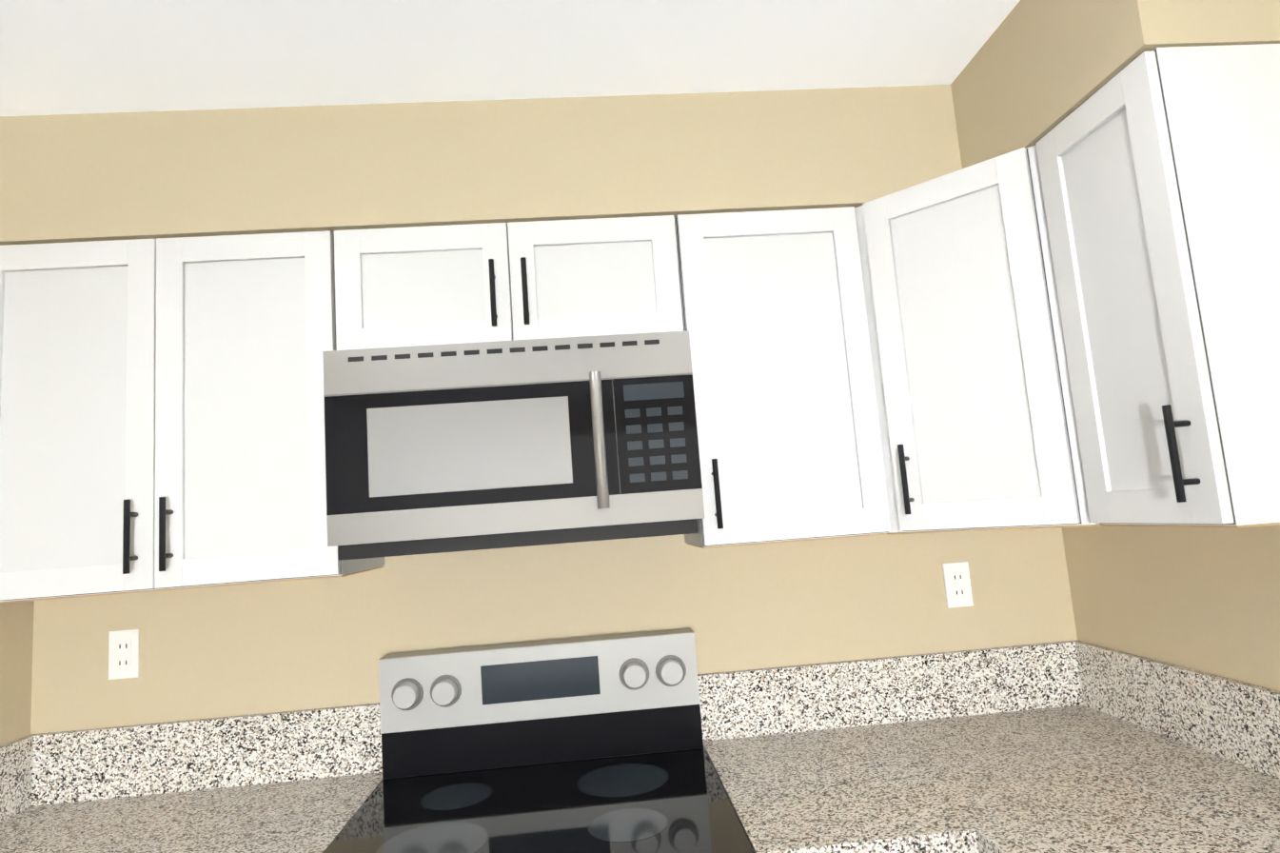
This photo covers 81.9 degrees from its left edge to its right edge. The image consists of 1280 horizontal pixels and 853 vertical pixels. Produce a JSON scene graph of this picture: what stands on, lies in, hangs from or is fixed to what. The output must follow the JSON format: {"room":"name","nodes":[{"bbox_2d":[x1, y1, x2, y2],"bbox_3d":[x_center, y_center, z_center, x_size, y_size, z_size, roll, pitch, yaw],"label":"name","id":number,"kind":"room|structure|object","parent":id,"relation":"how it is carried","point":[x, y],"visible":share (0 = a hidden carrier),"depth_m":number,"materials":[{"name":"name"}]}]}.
{"room":"kitchen","nodes":[
{"label":"kitchen","id":0,"kind":"room"},
{"bbox_2d":[0,601,33,746],"bbox_3d":[-1.421,0.317,-0.326,0.130,2.440,4.300,-4,-7,-4],"label":"wall","id":1,"kind":"structure","parent":0,"point":[16,629],"depth_m":1.75,"materials":[{"name":"paint"}]},
{"bbox_2d":[0,84,959,245],"bbox_3d":[-0.233,-0.596,1.859,2.663,0.287,0.345,-4,-7,-4],"label":"soffit","id":2,"kind":"structure","parent":0,"point":[110,176],"depth_m":1.67,"materials":[{"name":"paint"}]},
{"bbox_2d":[0,0,1020,116],"bbox_3d":[-1.671,-0.968,-0.671,6.093,0.060,5.530,-4,-7,-4],"label":"ceiling","id":3,"kind":"structure","parent":0,"point":[77,56],"depth_m":1.52,"materials":[{"name":"white paint"}]},
{"bbox_2d":[30,527,1077,733],"bbox_3d":[-1.747,0.603,1.854,6.093,2.440,0.130,-4,-7,-4],"label":"wall","id":4,"kind":"structure","parent":0,"point":[241,649],"depth_m":1.90,"materials":[{"name":"paint"}]},
{"bbox_2d":[108,629,139,679],"bbox_3d":[-1.273,0.562,1.819,0.070,0.116,0.007,-4,-7,-4],"label":"electrical outlet","id":5,"kind":"object","parent":4,"relation":"attached to","point":[124,654],"visible":1,"depth_m":1.82,"materials":[{"name":"white plastic"}]},
{"bbox_2d":[0,230,384,603],"bbox_3d":[-1.093,-0.015,1.714,0.852,0.766,0.377,-4,-7,-4],"label":"upper cabinet","id":6,"kind":"object","parent":4,"relation":"attached to","point":[162,414],"visible":1,"depth_m":1.58,"materials":[{"name":"white wood"}]},
{"bbox_2d":[334,215,683,350],"bbox_3d":[-0.301,-0.301,1.800,0.770,0.294,0.377,-4,-7,-4],"label":"upper cabinet","id":7,"kind":"object","parent":4,"relation":"attached to","point":[437,285],"visible":0.73,"depth_m":1.66,"materials":[{"name":"white wood"}]},
{"bbox_2d":[322,330,704,560],"bbox_3d":[-0.271,0.055,1.706,0.764,0.430,0.479,-4,-7,-4],"label":"microwave","id":8,"kind":"object","parent":7,"relation":"attached to","point":[441,448],"visible":1,"depth_m":1.52,"materials":[{"name":"silver metal"}]},
{"bbox_2d":[674,206,890,549],"bbox_3d":[0.313,-0.107,1.814,0.424,0.766,0.377,-4,-7,-4],"label":"upper cabinet","id":9,"kind":"object","parent":4,"relation":"attached to","point":[775,323],"visible":0.98,"depth_m":1.67,"materials":[{"name":"white wood"}]},
{"bbox_2d":[942,561,973,608],"bbox_3d":[0.850,0.422,1.970,0.070,0.116,0.007,-4,-7,-4],"label":"electrical outlet","id":10,"kind":"object","parent":4,"relation":"attached to","point":[957,584],"visible":1,"depth_m":1.97,"materials":[{"name":"white plastic"}]},
{"bbox_2d":[854,145,1102,533],"bbox_3d":[0.835,-0.155,1.737,0.607,0.766,0.607,-4,-7,-4],"label":"upper cabinet","id":11,"kind":"object","parent":4,"relation":"attached to","point":[976,417],"visible":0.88,"depth_m":1.54,"materials":[{"name":"white wood"}]},
{"bbox_2d":[947,0,1279,169],"bbox_3d":[0.950,-0.730,1.473,0.345,0.287,0.540,-4,-7,-4],"label":"soffit","id":12,"kind":"structure","parent":0,"point":[1032,72],"depth_m":1.38,"materials":[{"name":"paint"}]},
{"bbox_2d":[1061,524,1279,690],"bbox_3d":[1.393,0.067,-0.673,0.130,2.440,5.400,-4,-7,-4],"label":"wall","id":13,"kind":"structure","parent":0,"point":[1206,600],"depth_m":1.60,"materials":[{"name":"paint"}]},
{"bbox_2d":[1035,43,1279,528],"bbox_3d":[0.978,-0.218,1.294,0.377,0.766,0.300,-4,-7,-4],"label":"upper cabinet","id":14,"kind":"object","parent":13,"relation":"attached to","point":[1159,168],"visible":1,"depth_m":1.18,"materials":[{"name":"white wood"}]},
{"bbox_3d":[-1.487,1.507,-0.968,6.093,0.060,5.530,-4,-7,-4],"label":"floor","id":15,"kind":"structure","parent":0,"visible":0},
{"bbox_2d":[322,627,754,852],"bbox_3d":[-0.185,1.078,1.443,0.766,1.172,0.722,-4,-7,-4],"label":"electric range","id":16,"kind":"object","parent":15,"relation":"on","point":[587,744],"visible":1,"depth_m":1.75,"materials":[{"name":"silver metal"}]},
{"bbox_3d":[0.723,1.190,1.556,1.030,0.845,0.619,-4,-7,-4],"label":"base cabinet","id":17,"kind":"object","parent":15,"relation":"on","visible":0},
{"bbox_2d":[0,702,382,852],"bbox_3d":[-1.025,0.779,1.483,0.850,0.205,0.648,-4,-7,-4],"label":"countertop","id":18,"kind":"structure","parent":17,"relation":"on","point":[285,781],"depth_m":1.76,"materials":[{"name":"beige stone"}]},
{"bbox_2d":[697,660,970,852],"bbox_3d":[0.362,0.688,1.581,0.382,0.205,0.648,-4,-7,-4],"label":"countertop","id":19,"kind":"structure","parent":17,"relation":"on","point":[824,757],"depth_m":1.64,"materials":[{"name":"beige stone"}]},
{"bbox_2d":[845,639,1279,852],"bbox_3d":[0.961,0.484,0.249,0.649,0.205,3.412,-4,-7,-4],"label":"countertop","id":20,"kind":"structure","parent":17,"relation":"on","point":[1068,746],"depth_m":1.52,"materials":[{"name":"beige stone"}]}
]}

